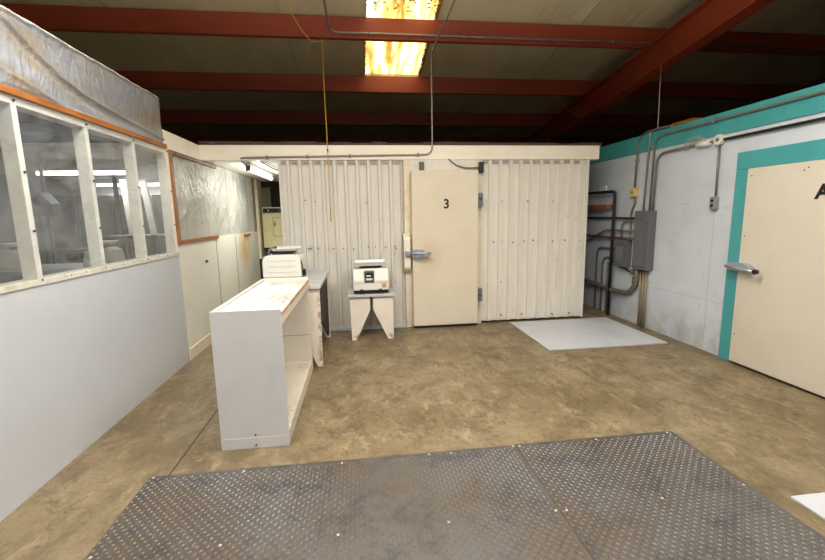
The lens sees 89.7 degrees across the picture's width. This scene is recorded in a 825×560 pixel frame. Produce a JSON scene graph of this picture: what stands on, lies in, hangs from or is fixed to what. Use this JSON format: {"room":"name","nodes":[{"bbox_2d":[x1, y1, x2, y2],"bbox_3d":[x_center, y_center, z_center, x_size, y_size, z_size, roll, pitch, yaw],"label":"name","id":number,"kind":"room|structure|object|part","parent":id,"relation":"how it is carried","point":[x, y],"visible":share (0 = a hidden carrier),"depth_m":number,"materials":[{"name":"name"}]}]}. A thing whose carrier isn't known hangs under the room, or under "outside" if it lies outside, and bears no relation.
{"room":"cold storage warehouse","nodes":[
{"label":"cold storage warehouse","id":0,"kind":"room"},
{"bbox_2d":[0,175,47,283],"bbox_3d":[-6.671,-0.033,3.079,0.100,2.360,10.700,-2,9,-7],"label":"wall","id":1,"kind":"structure","parent":0,"point":[7,229],"depth_m":7.39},
{"bbox_2d":[0,143,158,178],"bbox_3d":[-5.018,-1.767,6.436,4.310,0.030,4.000,-2,9,-7],"label":"ceiling","id":2,"kind":"structure","parent":0,"point":[52,154],"depth_m":5.55,"materials":[{"name":"grey paint"}]},
{"bbox_2d":[31,152,61,215],"bbox_3d":[-4.502,-1.161,5.055,0.220,0.760,0.180,-2,9,-7],"label":"hopper","id":3,"kind":"object","parent":2,"relation":"hanging from","point":[43,204],"visible":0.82,"depth_m":5.02,"materials":[{"name":"metal"}]},
{"bbox_3d":[-4.505,-1.300,5.034,0.037,0.480,0.037,1,9,15],"label":"stem","id":4,"kind":"part","parent":3,"relation":"part of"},
{"bbox_2d":[31,192,61,215],"bbox_3d":[-4.497,-0.928,5.092,0.220,0.288,0.180,-2,9,-7],"label":"hood","id":5,"kind":"object","parent":3,"relation":"attached to","point":[43,204],"depth_m":5.02,"materials":[{"name":"metal"}]},
{"bbox_2d":[30,162,77,174],"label":"lamp","id":6,"kind":"object","parent":2,"relation":"hanging from","point":[74,170],"depth_m":5.78,"materials":[{"name":"white"}]},
{"bbox_2d":[93,161,125,174],"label":"lamp","id":7,"kind":"object","parent":2,"relation":"hanging from","point":[97,170],"depth_m":5.86,"materials":[{"name":"white"}]},
{"bbox_2d":[146,176,158,185],"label":"lamp","id":8,"kind":"object","parent":2,"relation":"hanging from","point":[151,182],"depth_m":7.92,"materials":[{"name":"white"}]},
{"bbox_2d":[37,178,159,195],"bbox_3d":[-5.188,-0.913,8.535,4.210,2.360,0.100,-2,9,-7],"label":"wall","id":9,"kind":"structure","parent":0,"point":[55,187],"depth_m":8.16,"materials":[{"name":"paint"}]},
{"bbox_2d":[95,179,112,186],"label":"lamp","id":10,"kind":"object","parent":9,"relation":"hanging from","point":[109,183],"depth_m":7.84,"materials":[{"name":"white"}]},
{"bbox_2d":[0,231,260,521],"bbox_3d":[-2.282,0.443,3.069,0.151,1.262,9.450,-2,9,-7],"label":"wall","id":11,"kind":"structure","parent":0,"point":[78,355],"depth_m":2.88,"materials":[{"name":"white paint"}]},
{"bbox_2d":[0,92,199,293],"bbox_3d":[-2.145,-0.477,1.660,0.105,1.240,6.930,-2,9,-7],"label":"window","id":12,"kind":"structure","parent":11,"relation":"in","point":[10,136],"depth_m":2.91,"materials":[{"name":"paint"}]},
{"bbox_3d":[-2.100,-0.816,1.157,0.090,0.048,6.035,-2,9,-7],"label":"rail","id":13,"kind":"part","parent":12,"relation":"part of","materials":[{"name":"paint"}]},
{"bbox_3d":[-2.080,0.184,1.313,0.103,0.037,6.035,-2,9,-7],"label":"sill","id":14,"kind":"part","parent":12,"relation":"part of","materials":[{"name":"paint"}]},
{"bbox_3d":[-2.454,-0.763,4.156,0.080,0.970,0.080,-2,9,-7],"label":"corner post","id":15,"kind":"part","parent":12,"relation":"part of","materials":[{"name":"paint"}]},
{"bbox_2d":[168,149,256,244],"bbox_3d":[-2.656,-1.068,5.825,0.100,0.990,3.335,-2,9,-7],"label":"window","id":16,"kind":"structure","parent":11,"relation":"in","point":[210,201],"depth_m":5.18,"materials":[{"name":"clear plastic"}]},
{"bbox_2d":[253,179,262,258],"bbox_3d":[-2.836,-0.743,7.686,0.058,2.200,0.098,-2,9,-7],"label":"trim","id":17,"kind":"structure","parent":11,"relation":"attached to","point":[254,180],"depth_m":7.59,"materials":[{"name":"wood"}]},
{"bbox_2d":[204,161,278,181],"bbox_3d":[-2.371,-1.751,6.808,0.990,0.035,3.490,-2,9,-7],"label":"ceiling","id":18,"kind":"structure","parent":0,"point":[238,167],"depth_m":5.79,"materials":[{"name":"paint"}]},
{"bbox_2d":[245,162,273,180],"bbox_3d":[-2.193,-1.554,6.015,0.064,0.114,1.450,-2,9,-7],"label":"lamp","id":19,"kind":"object","parent":18,"relation":"attached to","point":[250,167],"visible":1,"depth_m":5.81,"materials":[{"name":"white"}]},
{"bbox_2d":[240,0,455,165],"bbox_3d":[-0.710,-1.838,3.294,2.398,1.322,4.192,-2,9,-7],"label":"conduit","id":20,"kind":"object","parent":18,"relation":"attached to","point":[454,1],"visible":1,"depth_m":5.15,"materials":[{"name":"metal"}]},
{"bbox_2d":[257,181,267,256],"bbox_3d":[-2.955,-0.819,8.183,0.050,2.200,0.930,-2,9,-7],"label":"wall","id":21,"kind":"structure","parent":0,"point":[261,191],"depth_m":8.08,"materials":[{"name":"beige paint"}]},
{"bbox_2d":[271,187,280,206],"bbox_3d":[-2.572,-0.961,8.725,0.990,2.300,0.080,-2,9,-7],"label":"wall","id":22,"kind":"structure","parent":0,"point":[275,192],"depth_m":8.54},
{"bbox_2d":[265,188,271,206],"bbox_3d":[-2.953,-0.885,8.607,0.140,2.200,0.080,-2,9,-7],"label":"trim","id":23,"kind":"structure","parent":22,"relation":"attached to","point":[267,190],"depth_m":8.45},
{"bbox_2d":[0,303,824,559],"bbox_3d":[-0.441,0.967,3.968,16.000,0.120,17.600,-2,9,-7],"label":"floor","id":24,"kind":"structure","parent":0,"point":[483,384],"depth_m":3.12,"materials":[{"name":"concrete"}]},
{"bbox_2d":[0,263,86,275],"bbox_3d":[-4.382,0.359,4.703,2.100,1.000,0.800,-2,9,-7],"label":"work table","id":25,"kind":"object","parent":24,"relation":"on","point":[47,269],"visible":0.02,"depth_m":4.47,"materials":[{"name":"metal"}]},
{"bbox_2d":[0,242,20,268],"bbox_3d":[-4.506,-0.282,4.691,0.316,0.275,0.296,-2,9,-7],"label":"weighing scale","id":26,"kind":"object","parent":25,"relation":"on","point":[9,258],"visible":0.66,"depth_m":4.57,"materials":[{"name":"metal"}]},
{"bbox_3d":[-4.508,-0.398,4.672,0.296,0.040,0.296,-2,9,-7],"label":"weighing dish","id":27,"kind":"part","parent":26,"relation":"part of","materials":[{"name":"metal"}]},
{"bbox_2d":[83,240,125,266],"bbox_3d":[-3.501,-0.304,4.712,0.316,0.275,0.296,-2,9,-7],"label":"weighing scale","id":28,"kind":"object","parent":25,"relation":"on","point":[112,254],"visible":0.52,"depth_m":4.63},
{"bbox_3d":[-3.503,-0.420,4.694,0.296,0.040,0.296,-2,9,-7],"label":"weighing dish","id":29,"kind":"part","parent":28,"relation":"part of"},
{"bbox_2d":[41,195,83,263],"bbox_3d":[-6.638,-0.621,8.071,0.620,1.980,0.460,-2,9,-7],"label":"locker","id":30,"kind":"object","parent":24,"relation":"on","point":[66,227],"visible":0.26,"depth_m":7.81,"materials":[{"name":"metal"}]},
{"bbox_2d":[39,175,134,263],"bbox_3d":[-5.595,-0.753,7.106,1.450,2.500,0.550,-2,9,-7],"label":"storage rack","id":31,"kind":"object","parent":24,"relation":"on","point":[53,250],"visible":0.17,"depth_m":6.92,"materials":[{"name":"metal"}]},
{"bbox_2d":[39,246,134,252],"bbox_3d":[-5.591,-0.526,7.142,1.450,0.040,0.550,-2,9,-7],"label":"shelf","id":32,"kind":"object","parent":31,"relation":"attached to","point":[53,249],"depth_m":6.89,"materials":[{"name":"metal"}]},
{"bbox_2d":[76,195,119,246],"bbox_3d":[-5.994,-0.645,8.148,0.620,1.980,0.460,-2,9,-7],"label":"locker","id":33,"kind":"object","parent":24,"relation":"on","point":[106,207],"visible":0.31,"depth_m":7.85,"materials":[{"name":"metal"}]},
{"bbox_2d":[102,234,164,259],"bbox_3d":[-3.956,-0.067,6.475,1.200,1.280,0.700,-2,9,-7],"label":"work table","id":34,"kind":"object","parent":24,"relation":"on","point":[126,237],"visible":0.08,"depth_m":6.07,"materials":[{"name":"grey paint"}]},
{"bbox_2d":[119,179,132,235],"bbox_3d":[-4.196,-1.071,6.122,0.218,0.820,0.083,6,11,39],"label":"leaning post","id":35,"kind":"object","parent":34,"relation":"on","point":[123,183],"visible":0.62,"depth_m":6.10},
{"bbox_3d":[-4.528,-0.071,6.698,0.060,1.240,0.060,-2,9,-7],"label":"leg","id":36,"kind":"part","parent":34,"relation":"part of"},
{"bbox_2d":[139,180,157,234],"bbox_3d":[-3.963,-1.092,6.230,0.245,0.820,0.077,4,10,31],"label":"leaning post","id":37,"kind":"object","parent":34,"relation":"on","point":[143,183],"visible":0.93,"depth_m":6.22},
{"bbox_2d":[113,195,157,258],"bbox_3d":[-5.349,-0.669,8.226,0.620,1.980,0.460,-2,9,-7],"label":"locker","id":38,"kind":"object","parent":24,"relation":"on","point":[151,243],"visible":0.09,"depth_m":7.97,"materials":[{"name":"metal"}]},
{"bbox_2d":[152,194,166,253],"bbox_3d":[-4.674,-0.695,8.307,0.620,1.980,0.460,-2,9,-7],"label":"locker","id":39,"kind":"object","parent":24,"relation":"on","point":[156,199],"visible":0.17,"depth_m":7.98,"materials":[{"name":"metal"}]},
{"bbox_2d":[169,409,217,474],"bbox_3d":[-2.037,0.437,7.162,0.009,0.001,9.580,-2,9,-7],"label":"joint","id":40,"kind":"object","parent":24,"relation":"on","point":[217,409],"visible":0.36,"depth_m":2.80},
{"bbox_2d":[209,277,312,450],"bbox_3d":[-1.124,0.544,3.360,0.436,0.930,1.435,-2,9,-7],"label":"shelf unit","id":41,"kind":"object","parent":24,"relation":"on","point":[261,339],"visible":1,"depth_m":2.70,"materials":[{"name":"paint"}]},
{"bbox_3d":[-1.332,0.551,3.350,0.020,0.926,1.406,-2,9,-7],"label":"panel","id":42,"kind":"part","parent":41,"relation":"part of","materials":[{"name":"wood"}]},
{"bbox_3d":[-1.040,0.649,2.674,0.430,0.930,0.022,-2,9,-7],"label":"panel","id":43,"kind":"part","parent":41,"relation":"part of","materials":[{"name":"wood"}]},
{"bbox_3d":[-1.205,0.437,4.054,0.408,0.930,0.022,-2,9,-7],"label":"panel","id":44,"kind":"part","parent":41,"relation":"part of","materials":[{"name":"paint"}]},
{"bbox_3d":[-0.931,0.154,3.328,0.020,0.057,1.384,-2,9,-7],"label":"rail","id":45,"kind":"part","parent":41,"relation":"part of","materials":[{"name":"paint"}]},
{"bbox_2d":[285,360,311,431],"bbox_3d":[-1.111,0.918,3.423,0.408,0.020,1.384,-2,9,-7],"label":"shelf","id":46,"kind":"object","parent":41,"relation":"attached to","point":[297,372],"depth_m":3.57,"materials":[{"name":"paint"}]},
{"bbox_3d":[-0.917,0.958,3.454,0.018,0.075,1.384,-2,9,-7],"label":"rail","id":47,"kind":"part","parent":41,"relation":"part of","materials":[{"name":"paint"}]},
{"bbox_2d":[304,269,330,366],"bbox_3d":[-1.254,0.382,4.619,0.595,0.865,1.105,-2,9,-7],"label":"wooden bench","id":48,"kind":"object","parent":24,"relation":"on","point":[318,278],"visible":0.45,"depth_m":4.18,"materials":[{"name":"white paint"}]},
{"bbox_2d":[259,246,305,278],"bbox_3d":[-1.381,-0.194,4.505,0.455,0.368,0.404,-2,9,-7],"label":"weighing scale","id":49,"kind":"object","parent":48,"relation":"on","point":[284,261],"visible":0.95,"depth_m":4.32,"materials":[{"name":"white plastic"}]},
{"bbox_3d":[-1.477,-0.304,4.349,0.042,0.098,0.132,4,10,31],"label":"display arm","id":50,"kind":"part","parent":49,"relation":"part of"},
{"bbox_2d":[272,246,302,250],"bbox_3d":[-1.365,-0.341,4.506,0.315,0.030,0.337,-2,9,-7],"label":"tray","id":51,"kind":"object","parent":49,"relation":"on","point":[276,248],"depth_m":4.38,"materials":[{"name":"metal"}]},
{"bbox_2d":[84,445,592,559],"bbox_3d":[-0.326,1.256,1.689,2.234,0.010,1.815,-2,9,-7],"label":"floor plate","id":52,"kind":"object","parent":24,"relation":"on","point":[486,503],"visible":1,"depth_m":2.11,"materials":[{"name":"metal"}]},
{"bbox_2d":[348,287,393,340],"bbox_3d":[-0.517,0.419,5.243,0.555,0.572,0.455,-2,9,-7],"label":"wooden stool","id":53,"kind":"object","parent":24,"relation":"on","point":[382,303],"visible":0.88,"depth_m":5.04,"materials":[{"name":"white paint"}]},
{"bbox_2d":[353,259,388,294],"bbox_3d":[-0.517,-0.045,5.122,0.425,0.383,0.350,-2,9,-7],"label":"weighing scale","id":54,"kind":"object","parent":53,"relation":"on","point":[370,276],"visible":1,"depth_m":4.98,"materials":[{"name":"white metal"}]},
{"bbox_3d":[-0.520,-0.041,4.977,0.120,0.144,0.056,-2,9,-7],"label":"display frame","id":55,"kind":"part","parent":54,"relation":"part of","materials":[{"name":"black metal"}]},
{"bbox_2d":[353,259,386,265],"bbox_3d":[-0.525,-0.213,5.104,0.407,0.045,0.313,-2,9,-7],"label":"tray","id":56,"kind":"object","parent":54,"relation":"on","point":[373,262],"depth_m":4.98,"materials":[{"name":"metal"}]},
{"bbox_2d":[510,317,667,350],"bbox_3d":[2.129,0.654,5.240,1.420,0.012,1.210,-2,9,-7],"label":"board","id":57,"kind":"object","parent":24,"relation":"on","point":[582,333],"visible":1,"depth_m":5.11,"materials":[{"name":"white wood"}]},
{"bbox_2d":[588,190,616,314],"bbox_3d":[2.667,-0.617,7.383,0.044,1.842,2.991,-2,9,-7],"label":"pipe","id":58,"kind":"object","parent":24,"relation":"on","point":[607,191],"visible":0.88,"depth_m":5.94,"materials":[{"name":"metal"}]},
{"bbox_2d":[515,431,824,559],"bbox_3d":[1.337,1.193,1.892,1.109,0.010,1.820,-2,9,-7],"label":"floor plate","id":59,"kind":"object","parent":24,"relation":"on","point":[652,495],"visible":1,"depth_m":2.14,"materials":[{"name":"metal"}]},
{"bbox_2d":[791,492,824,519],"bbox_3d":[2.687,1.208,1.628,1.270,0.012,1.265,-2,9,-7],"label":"board","id":60,"kind":"object","parent":24,"relation":"on","point":[815,502],"visible":1,"depth_m":2.13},
{"bbox_3d":[-2.480,-0.204,8.404,0.660,0.900,0.600,-2,9,-7],"label":"stand","id":61,"kind":"object","parent":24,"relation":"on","visible":0},
{"bbox_2d":[262,207,282,248],"bbox_3d":[-2.540,-1.042,8.267,0.730,0.800,0.602,-2,9,-7],"label":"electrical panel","id":62,"kind":"object","parent":61,"relation":"on","point":[271,216],"visible":0.54,"depth_m":7.96,"materials":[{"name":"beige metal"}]},
{"bbox_3d":[-2.431,-1.026,7.992,0.480,0.350,0.012,-2,9,-7],"label":"door","id":63,"kind":"part","parent":62,"relation":"part of","materials":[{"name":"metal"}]},
{"bbox_2d":[0,0,824,137],"bbox_3d":[-0.518,-3.136,3.326,16.000,2.212,17.600,-2,9,-7],"label":"ceiling","id":64,"kind":"structure","parent":0,"point":[115,51],"depth_m":6.11,"materials":[{"name":"metal"}]},
{"bbox_2d":[365,0,438,74],"bbox_3d":[0.155,-3.121,2.572,0.845,0.957,7.950,-2,9,-7],"label":"window","id":65,"kind":"structure","parent":64,"relation":"attached to","point":[381,57],"depth_m":5.72,"materials":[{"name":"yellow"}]},
{"bbox_2d":[522,0,774,142],"bbox_3d":[3.301,-2.797,3.860,0.180,2.456,17.400,-2,9,-7],"label":"rafter","id":66,"kind":"object","parent":64,"relation":"attached to","point":[710,19],"visible":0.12,"depth_m":5.30,"materials":[{"name":"red metal"}]},
{"bbox_2d":[21,135,630,146],"bbox_3d":[-1.264,-3.161,9.522,15.900,0.238,0.065,-2,9,-7],"label":"rafter","id":67,"kind":"structure","parent":66,"relation":"on","point":[25,138],"depth_m":9.43,"materials":[{"name":"red metal"}]},
{"bbox_2d":[17,110,707,127],"bbox_3d":[-1.080,-3.112,8.008,15.900,0.238,0.065,-2,9,-7],"label":"rafter","id":68,"kind":"structure","parent":66,"relation":"on","point":[216,117],"depth_m":8.03,"materials":[{"name":"red metal"}]},
{"bbox_2d":[0,3,824,54],"bbox_3d":[-0.712,-3.014,4.980,15.900,0.238,0.065,-2,9,-7],"label":"rafter","id":69,"kind":"structure","parent":66,"relation":"on","point":[46,17],"depth_m":4.96,"materials":[{"name":"red metal"}]},
{"bbox_2d":[284,0,332,221],"bbox_3d":[-1.248,-1.901,4.654,0.101,2.499,0.897,3,10,23],"label":"rope","id":70,"kind":"object","parent":69,"relation":"hanging from","point":[284,0],"visible":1,"depth_m":4.98,"materials":[{"name":"fabric"}]},
{"bbox_2d":[323,0,824,49],"bbox_3d":[3.308,-2.788,3.499,8.192,0.040,3.887,-2,9,-7],"label":"conduit","id":71,"kind":"object","parent":69,"relation":"attached to","point":[324,1],"visible":0.98,"depth_m":5.18,"materials":[{"name":"metal"}]},
{"bbox_2d":[113,70,804,99],"bbox_3d":[-0.896,-3.063,6.494,15.900,0.238,0.065,-2,9,-7],"label":"ceiling beam","id":72,"kind":"structure","parent":66,"relation":"on","point":[151,80],"depth_m":6.59,"materials":[{"name":"red metal"}]},
{"bbox_2d":[544,95,581,117],"bbox_3d":[2.518,-2.897,6.947,0.683,0.383,0.027,-2,9,-7],"label":"brace","id":73,"kind":"object","parent":66,"relation":"attached to","point":[549,98],"visible":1,"depth_m":6.94,"materials":[{"name":"red metal"}]},
{"bbox_2d":[657,65,661,127],"bbox_3d":[3.030,-2.242,5.092,0.009,0.808,0.233,3,10,27],"label":"wire","id":74,"kind":"object","parent":66,"relation":"hanging from","point":[661,65],"visible":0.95,"depth_m":5.09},
{"bbox_2d":[278,159,589,327],"bbox_3d":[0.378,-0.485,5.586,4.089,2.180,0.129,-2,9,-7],"label":"wall","id":75,"kind":"structure","parent":0,"point":[534,212],"depth_m":5.55,"materials":[{"name":"beige metal"}]},
{"bbox_2d":[261,181,278,187],"bbox_3d":[-2.508,-1.888,8.192,0.920,0.114,0.060,-2,9,-7],"label":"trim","id":76,"kind":"structure","parent":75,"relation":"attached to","point":[264,184],"depth_m":8.13,"materials":[{"name":"black"}]},
{"bbox_2d":[322,324,405,331],"bbox_3d":[-0.857,0.650,5.549,1.555,0.035,0.060,-2,9,-7],"label":"trim","id":77,"kind":"structure","parent":75,"relation":"attached to","point":[396,325],"depth_m":5.55,"materials":[{"name":"wood"}]},
{"bbox_2d":[199,145,599,160],"bbox_3d":[-0.107,-1.691,5.732,5.182,0.180,0.920,-2,9,-7],"label":"trim","id":78,"kind":"structure","parent":75,"relation":"attached to","point":[206,152],"depth_m":5.27,"materials":[{"name":"paint"}]},
{"bbox_2d":[403,160,483,327],"bbox_3d":[0.419,-0.452,5.436,1.067,2.200,0.305,-2,9,-7],"label":"door","id":79,"kind":"structure","parent":75,"relation":"in","point":[442,236],"depth_m":5.41,"materials":[{"name":"beige metal"}]},
{"bbox_3d":[-0.071,-0.347,5.413,0.080,0.503,0.110,-2,9,-7],"label":"strike post","id":80,"kind":"part","parent":79,"relation":"part of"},
{"bbox_3d":[0.083,-0.315,5.318,0.321,0.097,0.071,0,9,5],"label":"latch handle","id":81,"kind":"part","parent":79,"relation":"part of","materials":[{"name":"silver metal"}]},
{"bbox_2d":[448,159,478,168],"bbox_3d":[0.670,-1.508,5.370,0.418,0.135,0.028,-1,9,-2],"label":"cable","id":82,"kind":"object","parent":79,"relation":"attached to","point":[448,159],"visible":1,"depth_m":5.37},
{"bbox_2d":[583,112,824,355],"bbox_3d":[3.338,-0.390,3.878,0.322,2.450,10.900,-2,9,-7],"label":"wall","id":83,"kind":"structure","parent":0,"point":[686,282],"depth_m":4.74,"materials":[{"name":"grey paint"}]},
{"bbox_2d":[587,204,612,209],"bbox_3d":[2.728,-1.202,6.929,0.096,0.065,1.920,-2,9,-7],"label":"board","id":84,"kind":"object","parent":83,"relation":"attached to","point":[608,206],"visible":0.38,"depth_m":6.15,"materials":[{"name":"orange wood"}]},
{"bbox_2d":[599,185,606,190],"bbox_3d":[2.851,-1.362,6.206,0.020,0.090,0.160,-2,9,-7],"label":"card","id":85,"kind":"object","parent":83,"relation":"attached to","point":[602,188],"visible":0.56,"depth_m":6.18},
{"bbox_2d":[593,246,613,307],"bbox_3d":[2.888,-0.003,6.206,0.030,0.982,0.550,-2,9,-7],"label":"conduit","id":86,"kind":"object","parent":83,"relation":"attached to","point":[599,248],"visible":0.84,"depth_m":6.44,"materials":[{"name":"metal"}]},
{"bbox_2d":[599,256,613,310],"bbox_3d":[2.899,0.075,6.138,0.030,0.849,0.390,-2,9,-7],"label":"conduit","id":87,"kind":"object","parent":83,"relation":"attached to","point":[604,258],"visible":0.86,"depth_m":6.29,"materials":[{"name":"metal"}]},
{"bbox_2d":[604,261,608,312],"bbox_3d":[2.908,0.116,6.078,0.028,0.788,0.259,-2,9,-7],"label":"conduit","id":88,"kind":"object","parent":83,"relation":"attached to","point":[607,266],"visible":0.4,"depth_m":6.18,"materials":[{"name":"metal"}]},
{"bbox_2d":[586,234,632,239],"bbox_3d":[2.716,-0.797,7.138,0.040,0.050,3.430,-2,9,-7],"label":"pipe","id":89,"kind":"object","parent":83,"relation":"attached to","point":[587,235],"visible":0.4,"depth_m":6.02,"materials":[{"name":"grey metal"}]},
{"bbox_2d":[586,229,633,241],"bbox_3d":[2.732,-0.765,7.094,0.026,0.286,3.330,-2,9,-7],"label":"conduit","id":90,"kind":"object","parent":83,"relation":"attached to","point":[606,229],"visible":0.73,"depth_m":6.01,"materials":[{"name":"metal"}]},
{"bbox_2d":[587,217,634,218],"bbox_3d":[2.730,-1.072,7.097,0.030,0.045,3.430,-2,9,-7],"label":"pipe","id":91,"kind":"object","parent":83,"relation":"attached to","point":[587,217],"visible":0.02,"depth_m":6.01,"materials":[{"name":"metal"}]},
{"bbox_2d":[584,269,639,294],"bbox_3d":[2.723,-0.214,7.172,0.077,0.410,3.541,-2,9,-7],"label":"conduit","id":92,"kind":"object","parent":83,"relation":"attached to","point":[633,287],"visible":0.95,"depth_m":5.72,"materials":[{"name":"metal"}]},
{"bbox_2d":[613,239,631,266],"bbox_3d":[2.900,-0.374,5.740,0.108,0.370,0.255,-2,9,-7],"label":"electrical panel","id":93,"kind":"object","parent":83,"relation":"attached to","point":[622,249],"visible":1,"depth_m":5.66,"materials":[{"name":"metal"}]},
{"bbox_3d":[2.856,-0.362,5.734,0.008,0.200,0.150,-2,9,-7],"label":"door","id":94,"kind":"part","parent":93,"relation":"part of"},
{"bbox_2d":[620,220,634,236],"bbox_3d":[2.922,-0.678,5.608,0.026,0.270,0.343,-2,9,-7],"label":"conduit","id":95,"kind":"object","parent":83,"relation":"attached to","point":[623,222],"visible":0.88,"depth_m":5.72,"materials":[{"name":"metal"}]},
{"bbox_2d":[629,197,635,236],"bbox_3d":[2.937,-0.821,5.542,0.024,0.581,0.088,-2,9,-7],"label":"conduit","id":96,"kind":"object","parent":83,"relation":"attached to","point":[633,206],"visible":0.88,"depth_m":5.56,"materials":[{"name":"metal"}]},
{"bbox_2d":[630,188,638,196],"bbox_3d":[2.924,-1.157,5.482,0.063,0.115,0.110,-2,9,-7],"label":"switch box","id":97,"kind":"object","parent":83,"relation":"attached to","point":[634,192],"visible":1,"depth_m":5.44,"materials":[{"name":"plastic"}]},
{"bbox_2d":[637,270,641,324],"bbox_3d":[2.986,0.227,5.461,0.027,0.756,0.042,-2,9,-7],"label":"conduit","id":98,"kind":"object","parent":83,"relation":"attached to","point":[640,275],"visible":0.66,"depth_m":5.45,"materials":[{"name":"metal"}]},
{"bbox_2d":[639,270,644,326],"bbox_3d":[2.989,0.236,5.402,0.027,0.756,0.042,-2,9,-7],"label":"conduit","id":99,"kind":"object","parent":83,"relation":"attached to","point":[643,271],"visible":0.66,"depth_m":5.39,"materials":[{"name":"metal"}]},
{"bbox_2d":[631,211,656,270],"bbox_3d":[2.946,-0.506,5.297,0.112,0.745,0.285,-2,9,-7],"label":"electrical panel","id":100,"kind":"object","parent":83,"relation":"attached to","point":[645,221],"visible":1,"depth_m":5.21,"materials":[{"name":"grey metal"}]},
{"bbox_3d":[2.897,-0.461,5.321,0.008,0.560,0.180,-2,9,-7],"label":"door","id":101,"kind":"part","parent":100,"relation":"part of","materials":[{"name":"metal"}]},
{"bbox_2d":[642,271,647,327],"bbox_3d":[2.991,0.245,5.342,0.027,0.756,0.042,-2,9,-7],"label":"conduit","id":102,"kind":"object","parent":83,"relation":"attached to","point":[646,272],"visible":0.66,"depth_m":5.33,"materials":[{"name":"metal"}]},
{"bbox_2d":[642,130,655,210],"bbox_3d":[2.977,-1.372,5.226,0.080,0.987,0.074,-2,9,-7],"label":"conduit","id":103,"kind":"object","parent":83,"relation":"attached to","point":[650,133],"visible":0.97,"depth_m":5.22,"materials":[{"name":"metal"}]},
{"bbox_2d":[634,125,671,187],"bbox_3d":[2.985,-1.506,5.136,0.086,0.700,0.615,-3,9,-15],"label":"conduit","id":104,"kind":"object","parent":83,"relation":"attached to","point":[640,138],"visible":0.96,"depth_m":5.37,"materials":[{"name":"metal"}]},
{"bbox_2d":[652,140,713,210],"bbox_3d":[3.029,-1.143,4.676,0.026,0.703,0.888,-2,9,-7],"label":"conduit","id":105,"kind":"object","parent":83,"relation":"attached to","point":[711,141],"visible":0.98,"depth_m":5.04,"materials":[{"name":"metal"}]},
{"bbox_2d":[671,118,700,126],"bbox_3d":[3.154,-1.786,4.726,0.200,0.048,0.330,-2,9,-7],"label":"wood offcut","id":106,"kind":"object","parent":83,"relation":"on","point":[690,119],"visible":0.28,"depth_m":4.67,"materials":[{"name":"wood"}]},
{"bbox_2d":[685,134,725,150],"bbox_3d":[3.045,-1.444,4.342,0.074,0.153,0.483,-2,9,-7],"label":"security light","id":107,"kind":"object","parent":83,"relation":"attached to","point":[718,140],"visible":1,"depth_m":4.28,"materials":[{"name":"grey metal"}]},
{"bbox_2d":[590,83,824,163],"bbox_3d":[3.154,-1.492,3.686,0.013,0.217,10.900,-2,9,-7],"label":"trim","id":108,"kind":"structure","parent":83,"relation":"attached to","point":[815,104],"depth_m":4.05,"materials":[{"name":"teal paint"}]},
{"bbox_2d":[709,196,718,209],"bbox_3d":[3.089,-0.788,4.255,0.056,0.130,0.070,-2,9,-7],"label":"wall outlet","id":109,"kind":"object","parent":83,"relation":"attached to","point":[714,201],"visible":1,"depth_m":4.23,"materials":[{"name":"grey plastic"}]},
{"bbox_2d":[714,145,720,196],"bbox_3d":[3.088,-1.104,4.201,0.022,0.510,0.032,-2,9,-7],"label":"conduit","id":110,"kind":"object","parent":83,"relation":"attached to","point":[719,146],"visible":1,"depth_m":4.19,"materials":[{"name":"metal"}]},
{"bbox_2d":[648,90,824,210],"bbox_3d":[3.331,-0.877,2.267,0.043,0.909,5.888,-2,9,-7],"label":"conduit","id":111,"kind":"object","parent":83,"relation":"attached to","point":[822,91],"visible":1,"depth_m":4.15,"materials":[{"name":"metal"}]},
{"bbox_2d":[718,138,824,398],"bbox_3d":[3.186,-0.079,3.262,0.151,2.030,1.735,-2,9,-7],"label":"door","id":112,"kind":"structure","parent":83,"relation":"in","point":[773,320],"depth_m":3.59,"materials":[{"name":"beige paint"}]},
{"bbox_3d":[3.063,-0.100,3.878,0.037,0.050,0.364,-2,9,-4],"label":"latch handle","id":113,"kind":"part","parent":112,"relation":"part of","materials":[{"name":"silver metal"}]},
{"bbox_3d":[3.067,-0.071,3.715,0.022,0.046,0.046,-2,9,-7],"label":"handle knob","id":114,"kind":"part","parent":112,"relation":"part of","materials":[{"name":"black plastic"}]},
{"bbox_2d":[723,116,824,140],"bbox_3d":[3.387,-1.026,1.737,0.028,0.033,4.880,-2,9,-7],"label":"conduit","id":115,"kind":"object","parent":83,"relation":"attached to","point":[820,118],"visible":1,"depth_m":3.58,"materials":[{"name":"black metal"}]},
{"bbox_2d":[805,78,824,88],"bbox_3d":[7.497,-1.960,4.518,0.100,5.200,17.600,-2,9,-7],"label":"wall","id":116,"kind":"structure","parent":0,"point":[821,81],"depth_m":7.25,"materials":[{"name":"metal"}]},
{"bbox_3d":[-0.300,-1.954,7.033,5.170,0.040,3.500,-2,9,-7],"label":"ceiling box","id":117,"kind":"object","parent":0,"visible":0},
{"bbox_2d":[199,141,600,146],"bbox_3d":[-0.011,-1.745,5.338,5.181,0.060,0.040,-2,9,-7],"label":"trim","id":118,"kind":"structure","parent":117,"relation":"on","point":[200,142],"depth_m":5.26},
{"bbox_3d":[-2.113,-1.039,1.072,0.060,0.420,5.940,-2,9,-7],"label":"wall","id":119,"kind":"structure","parent":0,"visible":0},
{"bbox_2d":[0,5,164,142],"bbox_3d":[-2.078,-1.105,1.312,0.042,0.446,5.421,-2,9,-7],"label":"tarp","id":120,"kind":"object","parent":119,"relation":"hanging from","point":[33,61],"visible":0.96,"depth_m":2.72,"materials":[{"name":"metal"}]},
{"bbox_2d":[0,83,166,148],"bbox_3d":[-2.040,-0.853,1.126,0.025,0.038,5.970,-2,9,-7],"label":"trim","id":121,"kind":"structure","parent":119,"relation":"attached to","point":[6,89],"depth_m":2.71,"materials":[{"name":"orange wood"}]}
]}

